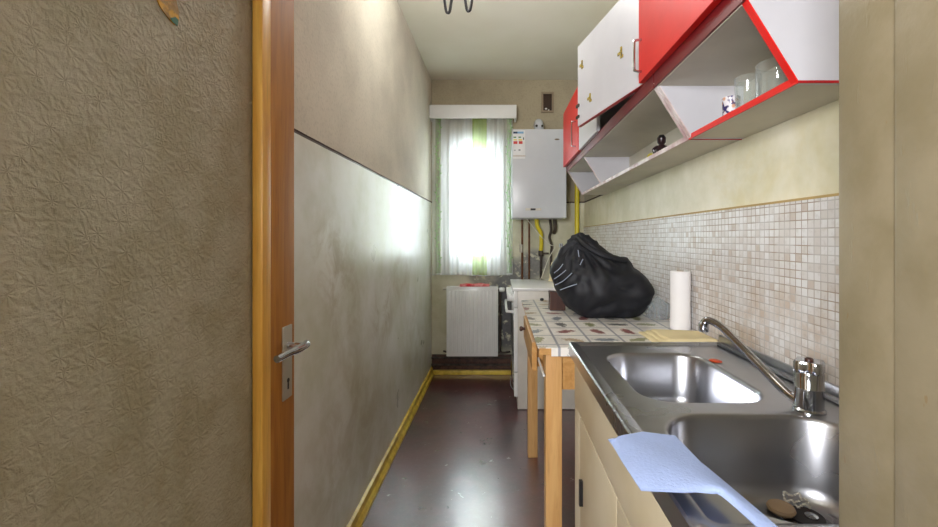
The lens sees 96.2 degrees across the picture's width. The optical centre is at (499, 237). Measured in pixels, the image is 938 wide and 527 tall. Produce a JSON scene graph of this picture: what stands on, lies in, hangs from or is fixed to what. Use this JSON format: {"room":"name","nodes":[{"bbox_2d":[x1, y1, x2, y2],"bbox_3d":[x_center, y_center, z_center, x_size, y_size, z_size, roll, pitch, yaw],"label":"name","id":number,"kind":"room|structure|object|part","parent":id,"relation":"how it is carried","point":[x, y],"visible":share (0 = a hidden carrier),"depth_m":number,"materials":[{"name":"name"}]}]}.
{"room":"hallway","nodes":[
{"label":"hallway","id":0,"kind":"room"},
{"bbox_2d":[294,0,430,526],"bbox_3d":[-0.651,-0.099,1.975,0.120,2.548,3.350,0,0,0],"label":"wall","id":1,"kind":"structure","parent":0,"point":[362,80],"depth_m":1.71,"materials":[{"name":"paint"}]},
{"bbox_2d":[347,366,433,526],"bbox_3d":[-0.576,1.145,2.045,0.030,0.060,3.210,0,0,0],"label":"baseboard","id":2,"kind":"structure","parent":1,"relation":"attached to","point":[359,516],"depth_m":2.13,"materials":[{"name":"yellow paint"}]},
{"bbox_2d":[362,375,574,526],"bbox_3d":[0.000,1.225,0.800,2.600,0.100,6.200,0,0,0],"label":"floor","id":3,"kind":"structure","parent":0,"point":[462,460],"depth_m":2.17,"materials":[{"name":"brown laminate"}]},
{"bbox_2d":[505,279,574,408],"bbox_3d":[0.371,0.755,3.168,0.662,0.831,0.604,0,0,0],"label":"gas stove","id":4,"kind":"object","parent":3,"relation":"on","point":[520,289],"visible":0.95,"depth_m":2.87,"materials":[{"name":"metal"}]},
{"bbox_3d":[0.069,0.508,3.170,0.059,0.020,0.559,0,0,0],"label":"oven handle","id":5,"kind":"part","parent":4,"relation":"part of","materials":[{"name":"white plastic"}]},
{"bbox_3d":[0.076,0.418,2.940,0.042,0.053,0.054,0,0,0],"label":"knob","id":6,"kind":"part","parent":4,"relation":"part of","materials":[{"name":"white plastic"}]},
{"bbox_3d":[0.090,0.880,2.882,0.023,0.213,0.008,0,0,0],"label":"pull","id":7,"kind":"part","parent":4,"relation":"part of","materials":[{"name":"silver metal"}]},
{"bbox_3d":[0.097,0.715,3.170,0.005,0.280,0.480,0,0,0],"label":"oven glass","id":8,"kind":"part","parent":4,"relation":"part of","materials":[{"name":"plastic"}]},
{"bbox_3d":[0.111,0.698,3.170,0.026,0.435,0.600,0,0,0],"label":"oven door","id":9,"kind":"part","parent":4,"relation":"part of","materials":[{"name":"white metal"}]},
{"bbox_3d":[0.110,0.419,3.170,0.028,0.112,0.600,0,0,0],"label":"control panel","id":10,"kind":"part","parent":4,"relation":"part of","materials":[{"name":"white metal"}]},
{"bbox_3d":[0.112,1.002,3.170,0.024,0.165,0.600,0,0,0],"label":"drawer","id":11,"kind":"part","parent":4,"relation":"part of","materials":[{"name":"white metal"}]},
{"bbox_2d":[510,279,555,290],"bbox_3d":[0.395,0.351,3.168,0.614,0.023,0.604,0,0,0],"label":"cooktop","id":12,"kind":"object","parent":4,"relation":"in","point":[516,284],"depth_m":3.01,"materials":[{"name":"white metal"}]},
{"bbox_2d":[519,300,692,526],"bbox_3d":[0.406,0.760,1.832,0.633,0.830,1.028,0,0,0],"label":"kitchen table","id":13,"kind":"object","parent":3,"relation":"on","point":[548,334],"visible":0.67,"depth_m":1.50,"materials":[{"name":"brown wood"}]},
{"bbox_3d":[0.178,0.772,2.271,0.052,0.805,0.052,0,0,0],"label":"leg","id":14,"kind":"part","parent":13,"relation":"part of","materials":[{"name":"brown wood"}]},
{"bbox_3d":[0.358,0.423,1.760,0.484,0.103,0.520,0,0,0],"label":"drawer","id":15,"kind":"part","parent":13,"relation":"part of","materials":[{"name":"brown wood"}]},
{"bbox_3d":[0.173,0.772,1.361,0.052,0.805,0.052,0,0,0],"label":"leg","id":16,"kind":"part","parent":13,"relation":"part of","materials":[{"name":"brown wood"}]},
{"bbox_2d":[548,290,565,310],"bbox_3d":[0.275,0.299,2.018,0.075,0.089,0.065,0,0,0],"label":"wooden block","id":17,"kind":"object","parent":13,"relation":"on","point":[555,303],"visible":0.82,"depth_m":1.99,"materials":[{"name":"brown wood"}]},
{"bbox_2d":[550,232,654,317],"bbox_3d":[0.461,0.158,1.912,0.460,0.368,0.402,0,0,0],"label":"bag","id":18,"kind":"object","parent":13,"relation":"on","point":[591,281],"visible":1,"depth_m":1.77,"materials":[{"name":"plastic"}]},
{"bbox_3d":[0.433,0.050,1.799,0.225,0.120,0.082,0,0,17],"label":"bag handle","id":19,"kind":"part","parent":18,"relation":"part of","materials":[{"name":"black plastic"}]},
{"bbox_2d":[639,329,717,341],"bbox_3d":[0.605,0.334,1.430,0.200,0.020,0.190,0,0,0],"label":"cloth","id":20,"kind":"object","parent":13,"relation":"on","point":[654,335],"visible":0.88,"depth_m":1.41,"materials":[{"name":"fabric"}]},
{"bbox_2d":[670,270,690,329],"bbox_3d":[0.684,0.234,1.590,0.075,0.219,0.075,0,0,0],"label":"paper roll","id":21,"kind":"object","parent":13,"relation":"on","point":[680,280],"visible":0.98,"depth_m":1.56,"materials":[{"name":"paper"}]},
{"bbox_2d":[575,365,671,526],"bbox_3d":[0.473,0.756,0.862,0.510,0.838,0.833,0,0,0],"label":"base cabinet","id":22,"kind":"object","parent":3,"relation":"on","point":[606,493],"visible":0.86,"depth_m":0.94,"materials":[{"name":"laminate"}]},
{"bbox_3d":[0.237,0.831,1.234,0.016,0.648,0.084,0,0,0],"label":"filler panel","id":23,"kind":"part","parent":22,"relation":"part of","materials":[{"name":"laminate"}]},
{"bbox_3d":[0.224,0.700,1.153,0.011,0.070,0.012,0,0,0],"label":"handle","id":24,"kind":"part","parent":22,"relation":"part of","materials":[{"name":"plastic"}]},
{"bbox_3d":[0.237,0.798,1.005,0.018,0.583,0.366,0,0,0],"label":"door","id":25,"kind":"part","parent":22,"relation":"part of","materials":[{"name":"beige laminate"}]},
{"bbox_3d":[0.237,0.798,0.632,0.018,0.583,0.371,0,0,0],"label":"door","id":26,"kind":"part","parent":22,"relation":"part of","materials":[{"name":"beige laminate"}]},
{"bbox_2d":[569,335,838,526],"bbox_3d":[0.445,0.385,0.869,0.468,0.177,0.837,0,0,0],"label":"sink","id":27,"kind":"object","parent":22,"relation":"in","point":[709,396],"visible":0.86,"depth_m":0.76,"materials":[{"name":"silver metal"}]},
{"bbox_2d":[608,432,777,526],"bbox_3d":[0.228,0.306,0.548,0.123,0.024,0.233,0,0,0],"label":"cloth","id":28,"kind":"object","parent":27,"relation":"on","point":[656,462],"visible":1,"depth_m":0.54,"materials":[{"name":"blue fabric"}]},
{"bbox_2d":[698,317,826,415],"bbox_3d":[0.536,0.253,0.881,0.054,0.140,0.260,0,0,-25],"label":"faucet","id":29,"kind":"object","parent":27,"relation":"on","point":[807,397],"visible":1,"depth_m":0.78,"materials":[{"name":"silver metal"}]},
{"bbox_3d":[0.525,0.250,0.893,0.025,0.135,0.220,0,0,-24],"label":"spout","id":30,"kind":"part","parent":29,"relation":"part of","materials":[{"name":"silver metal"}]},
{"bbox_3d":[0.580,0.239,0.787,0.045,0.021,0.045,0,0,45],"label":"knob","id":31,"kind":"part","parent":29,"relation":"part of","materials":[{"name":"silver metal"}]},
{"bbox_2d":[792,372,826,415],"bbox_3d":[0.580,0.286,0.787,0.054,0.074,0.054,0,0,0],"label":"tap","id":32,"kind":"object","parent":29,"relation":"on","point":[808,395],"depth_m":0.77,"materials":[{"name":"silver metal"}]},
{"bbox_2d":[766,499,796,517],"bbox_3d":[0.484,0.464,0.722,0.044,0.010,0.044,0,0,0],"label":"plug","id":33,"kind":"object","parent":27,"relation":"on","point":[778,507],"visible":1,"depth_m":0.71,"materials":[{"name":"brown rubber"}]},
{"bbox_2d":[783,491,810,508],"bbox_3d":[0.520,0.460,0.736,0.032,0.018,0.041,0,0,-33],"label":"chain","id":34,"kind":"object","parent":27,"relation":"on","point":[784,492],"visible":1,"depth_m":0.74,"materials":[{"name":"metal"}]},
{"bbox_2d":[431,80,583,363],"bbox_3d":[0.072,-0.099,3.760,1.567,2.548,0.220,0,0,0],"label":"wall","id":35,"kind":"structure","parent":0,"point":[525,94],"depth_m":3.65,"materials":[{"name":"paint"}]},
{"bbox_2d":[431,357,510,358],"bbox_3d":[-0.210,1.030,3.615,0.751,0.018,0.018,0,0,0],"label":"pipe","id":36,"kind":"object","parent":35,"relation":"attached to","point":[431,357],"visible":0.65,"depth_m":3.61,"materials":[{"name":"metal"}]},
{"bbox_2d":[431,364,510,365],"bbox_3d":[-0.210,1.090,3.615,0.751,0.018,0.018,0,0,0],"label":"pipe","id":37,"kind":"object","parent":35,"relation":"attached to","point":[431,364],"visible":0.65,"depth_m":3.61,"materials":[{"name":"metal"}]},
{"bbox_2d":[432,354,511,369],"bbox_3d":[0.075,1.093,3.642,1.322,0.165,0.019,0,0,0],"label":"trim","id":38,"kind":"structure","parent":35,"relation":"attached to","point":[434,361],"depth_m":3.63,"materials":[{"name":"brown tile"}]},
{"bbox_2d":[433,370,510,374],"bbox_3d":[0.083,1.157,3.622,1.307,0.035,0.033,0,0,0],"label":"baseboard","id":39,"kind":"structure","parent":35,"relation":"attached to","point":[436,372],"depth_m":3.60,"materials":[{"name":"yellow paint"}]},
{"bbox_2d":[429,105,515,121],"bbox_3d":[-0.223,-1.061,3.584,0.730,0.112,0.129,0,0,0],"label":"box","id":40,"kind":"object","parent":35,"relation":"attached to","point":[435,111],"visible":0.99,"depth_m":3.52,"materials":[{"name":"white plastic"}]},
{"bbox_2d":[432,119,512,275],"bbox_3d":[-0.229,-0.367,3.584,0.693,1.387,0.044,0,0,0],"label":"curtain","id":41,"kind":"object","parent":40,"relation":"hanging from","point":[472,223],"visible":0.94,"depth_m":3.59,"materials":[{"name":"white fabric"}]},
{"bbox_2d":[443,286,510,355],"bbox_3d":[-0.194,0.705,3.571,0.578,0.590,0.072,0,0,0],"label":"radiator","id":42,"kind":"object","parent":35,"relation":"attached to","point":[471,312],"visible":0.94,"depth_m":3.54,"materials":[{"name":"white metal"}]},
{"bbox_2d":[460,283,489,286],"bbox_3d":[-0.210,0.395,3.566,0.250,0.027,0.062,0,0,0],"label":"cloth","id":43,"kind":"object","parent":42,"relation":"on","point":[465,284],"visible":1,"depth_m":3.54,"materials":[{"name":"fabric"}]},
{"bbox_2d":[511,119,565,219],"bbox_3d":[0.315,-0.585,3.485,0.430,0.854,0.336,0,0,0],"label":"boiler","id":44,"kind":"object","parent":35,"relation":"attached to","point":[538,173],"visible":0.99,"depth_m":3.32,"materials":[{"name":"metal"}]},
{"bbox_2d":[519,220,522,278],"bbox_3d":[0.187,0.507,3.613,0.032,1.331,0.031,0,0,0],"label":"copper pipe","id":45,"kind":"object","parent":44,"relation":"attached to","point":[521,244],"visible":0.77,"depth_m":3.61,"materials":[{"name":"metal"}]},
{"bbox_2d":[528,220,529,278],"bbox_3d":[0.255,0.506,3.620,0.014,1.333,0.014,0,0,22],"label":"copper pipe","id":46,"kind":"object","parent":44,"relation":"attached to","point":[528,220],"visible":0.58,"depth_m":3.62,"materials":[{"name":"metal"}]},
{"bbox_2d":[527,219,554,279],"bbox_3d":[0.343,0.087,3.442,0.241,0.497,0.130,0,0,0],"label":"cable","id":47,"kind":"object","parent":44,"relation":"hanging from","point":[527,219],"visible":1,"depth_m":3.49,"materials":[{"name":"beige plastic"}]},
{"bbox_2d":[535,219,548,278],"bbox_3d":[0.353,0.506,3.576,0.127,1.334,0.061,0,0,-23],"label":"gas hose","id":48,"kind":"object","parent":44,"relation":"attached to","point":[540,252],"visible":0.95,"depth_m":3.56,"materials":[{"name":"metal"}]},
{"bbox_2d":[548,219,552,266],"bbox_3d":[0.439,0.506,3.583,0.034,1.334,0.055,0,0,24],"label":"drain pipe","id":49,"kind":"object","parent":44,"relation":"attached to","point":[550,221],"visible":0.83,"depth_m":3.57,"materials":[{"name":"metal"}]},
{"bbox_2d":[552,219,556,233],"bbox_3d":[0.472,-0.096,3.586,0.037,0.130,0.086,0,0,0],"label":"drain pipe","id":50,"kind":"object","parent":44,"relation":"attached to","point":[554,220],"visible":0.99,"depth_m":3.56,"materials":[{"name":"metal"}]},
{"bbox_2d":[541,92,553,112],"bbox_3d":[0.416,-1.176,3.642,0.108,0.178,0.020,0,0,0],"label":"air vent","id":51,"kind":"object","parent":35,"relation":"in","point":[547,98],"visible":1,"depth_m":3.64,"materials":[{"name":"brown plastic"}]},
{"bbox_2d":[575,184,578,233],"bbox_3d":[0.664,0.350,3.600,0.040,1.646,0.040,0,0,0],"label":"gas riser","id":52,"kind":"object","parent":35,"relation":"attached to","point":[576,188],"visible":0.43,"depth_m":3.58,"materials":[{"name":"yellow metal"}]},
{"bbox_2d":[397,0,618,79],"bbox_3d":[0.000,-1.423,0.800,2.600,0.100,6.200,0,0,0],"label":"ceiling","id":53,"kind":"structure","parent":0,"point":[498,39],"depth_m":2.83,"materials":[{"name":"paint"}]},
{"bbox_2d":[443,0,472,13],"bbox_3d":[-0.186,-1.193,1.900,0.163,0.361,0.100,0,0,26],"label":"ceiling lamp","id":54,"kind":"object","parent":53,"relation":"hanging from","point":[444,1],"visible":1,"depth_m":1.90,"materials":[{"name":"silver metal"}]},
{"bbox_3d":[-0.221,-1.085,1.900,0.080,0.146,0.013,0,0,0],"label":"arm","id":55,"kind":"part","parent":54,"relation":"part of","materials":[{"name":"black metal"}]},
{"bbox_3d":[-0.150,-1.092,1.900,0.077,0.143,0.013,0,0,0],"label":"arm","id":56,"kind":"part","parent":54,"relation":"part of","materials":[{"name":"black metal"}]},
{"bbox_2d":[583,100,838,385],"bbox_3d":[0.792,-0.099,1.975,0.127,2.548,3.350,0,0,0],"label":"wall","id":57,"kind":"structure","parent":0,"point":[753,220],"depth_m":1.22,"materials":[{"name":"tile"}]},
{"bbox_2d":[563,0,741,194],"bbox_3d":[0.540,-0.587,2.112,0.391,0.577,1.675,0,0,0],"label":"upper cabinet","id":58,"kind":"object","parent":57,"relation":"attached to","point":[612,121],"visible":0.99,"depth_m":1.73,"materials":[{"name":"white laminate"}]},
{"bbox_3d":[0.457,-0.683,2.675,0.018,0.373,0.550,0,0,0],"label":"door","id":59,"kind":"part","parent":58,"relation":"part of","materials":[{"name":"red laminate"}]},
{"bbox_3d":[0.435,-0.613,2.470,0.029,0.154,0.008,0,0,0],"label":"handle","id":60,"kind":"part","parent":58,"relation":"part of","materials":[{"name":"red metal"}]},
{"bbox_3d":[0.603,-0.588,2.912,0.264,0.575,0.016,0,0,0],"label":"panel","id":61,"kind":"part","parent":58,"relation":"part of","materials":[{"name":"white laminate"}]},
{"bbox_3d":[0.458,-0.683,2.167,0.016,0.373,0.435,0,0,0],"label":"door","id":62,"kind":"part","parent":58,"relation":"part of","materials":[{"name":"white laminate"}]},
{"bbox_3d":[0.603,-0.588,2.368,0.264,0.575,0.016,0,0,0],"label":"panel","id":63,"kind":"part","parent":58,"relation":"part of","materials":[{"name":"white laminate"}]},
{"bbox_3d":[0.417,-0.680,1.627,0.016,0.358,0.538,0,0,-12],"label":"door","id":64,"kind":"part","parent":58,"relation":"part of","materials":[{"name":"white laminate"}]},
{"bbox_3d":[0.471,-0.479,2.098,0.006,0.044,1.642,0,0,0],"label":"rail","id":65,"kind":"part","parent":58,"relation":"part of","materials":[{"name":"white wood"}]},
{"bbox_2d":[568,90,676,171],"bbox_3d":[0.605,-0.463,2.098,0.262,0.016,1.612,0,0,0],"label":"shelf","id":66,"kind":"object","parent":58,"relation":"attached to","point":[637,127],"depth_m":1.83,"materials":[{"name":"laminate"}]},
{"bbox_3d":[0.733,-0.585,2.098,0.006,0.549,1.612,0,0,0],"label":"panel","id":67,"kind":"part","parent":58,"relation":"part of","materials":[{"name":"laminate"}]},
{"bbox_2d":[652,135,666,153],"bbox_3d":[0.640,-0.358,1.659,0.066,0.096,0.044,0,0,-31],"label":"figurine","id":68,"kind":"object","parent":58,"relation":"on","point":[661,139],"visible":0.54,"depth_m":1.65,"materials":[{"name":"ceramic"}]},
{"bbox_2d":[584,140,738,194],"bbox_3d":[0.657,-0.305,2.098,0.158,0.010,1.612,0,0,0],"label":"shelf","id":69,"kind":"object","parent":58,"relation":"attached to","point":[679,152],"depth_m":1.67,"materials":[{"name":"laminate"}]},
{"bbox_2d":[633,0,838,139],"bbox_3d":[0.578,-0.587,1.079,0.315,0.577,0.545,0,0,0],"label":"upper cabinet","id":70,"kind":"object","parent":57,"relation":"attached to","point":[696,51],"visible":0.98,"depth_m":1.02,"materials":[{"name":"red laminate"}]},
{"bbox_3d":[0.435,-0.575,1.325,0.029,0.108,0.008,0,0,0],"label":"handle","id":71,"kind":"part","parent":70,"relation":"part of","materials":[{"name":"silver metal"}]},
{"bbox_3d":[0.457,-0.683,1.082,0.018,0.373,0.540,0,0,0],"label":"door","id":72,"kind":"part","parent":70,"relation":"part of","materials":[{"name":"red laminate"}]},
{"bbox_3d":[0.471,-0.479,1.040,0.006,0.044,0.462,0,0,0],"label":"rail","id":73,"kind":"part","parent":70,"relation":"part of","materials":[{"name":"red wood"}]},
{"bbox_3d":[0.603,-0.588,1.264,0.264,0.575,0.016,0,0,0],"label":"panel","id":74,"kind":"part","parent":70,"relation":"part of","materials":[{"name":"white laminate"}]},
{"bbox_2d":[658,5,777,85],"bbox_3d":[0.605,-0.463,1.040,0.262,0.016,0.432,0,0,0],"label":"shelf","id":75,"kind":"object","parent":70,"relation":"attached to","point":[727,50],"depth_m":1.06,"materials":[{"name":"laminate"}]},
{"bbox_2d":[722,95,739,115],"bbox_3d":[0.622,-0.344,1.129,0.044,0.066,0.044,0,0,0],"label":"glass","id":76,"kind":"object","parent":70,"relation":"on","point":[728,102],"visible":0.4,"depth_m":1.11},
{"bbox_2d":[734,82,761,108],"bbox_3d":[0.630,-0.358,1.065,0.062,0.096,0.062,0,0,0],"label":"drinking glass","id":77,"kind":"object","parent":70,"relation":"on","point":[735,82],"visible":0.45,"depth_m":1.07,"materials":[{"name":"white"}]},
{"bbox_2d":[755,66,755,97],"bbox_3d":[0.645,-0.357,0.969,0.094,0.093,0.094,0,0,0],"label":"glass jar","id":78,"kind":"object","parent":70,"relation":"on","point":[755,66],"visible":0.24,"depth_m":1.00,"materials":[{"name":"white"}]},
{"bbox_3d":[0.733,-0.585,1.040,0.006,0.549,0.432,0,0,0],"label":"panel","id":79,"kind":"part","parent":70,"relation":"part of","materials":[{"name":"laminate"}]},
{"bbox_2d":[694,85,838,137],"bbox_3d":[0.657,-0.305,1.040,0.158,0.010,0.432,0,0,0],"label":"shelf","id":80,"kind":"object","parent":70,"relation":"attached to","point":[782,103],"depth_m":0.99,"materials":[{"name":"laminate"}]},
{"bbox_3d":[0.603,-0.588,0.816,0.264,0.575,0.016,0,0,0],"label":"panel","id":81,"kind":"part","parent":70,"relation":"part of","materials":[{"name":"white laminate"}]},
{"bbox_3d":[0.000,-0.099,0.360,2.600,2.548,0.120,0,0,0],"label":"wall","id":82,"kind":"structure","parent":0,"visible":0},
{"bbox_2d":[0,0,309,526],"bbox_3d":[-0.527,0.140,0.716,0.099,2.050,0.761,0,0,0],"label":"door","id":83,"kind":"structure","parent":82,"relation":"in","point":[148,348],"depth_m":0.66,"materials":[{"name":"beige paint"}]},
{"bbox_3d":[-0.533,0.311,1.054,0.005,0.183,0.045,0,0,0],"label":"handle plate","id":84,"kind":"part","parent":83,"relation":"part of","materials":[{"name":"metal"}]},
{"bbox_3d":[-0.505,0.270,1.009,0.054,0.023,0.132,0,0,0],"label":"handle","id":85,"kind":"part","parent":83,"relation":"part of","materials":[{"name":"silver metal"}]},
{"bbox_2d":[839,0,937,526],"bbox_3d":[0.343,0.115,0.345,0.019,2.120,0.150,0,0,0],"label":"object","id":86,"kind":"structure","parent":82,"relation":"attached to","point":[888,49],"depth_m":0.37,"materials":[{"name":"beige paint"}]}
]}

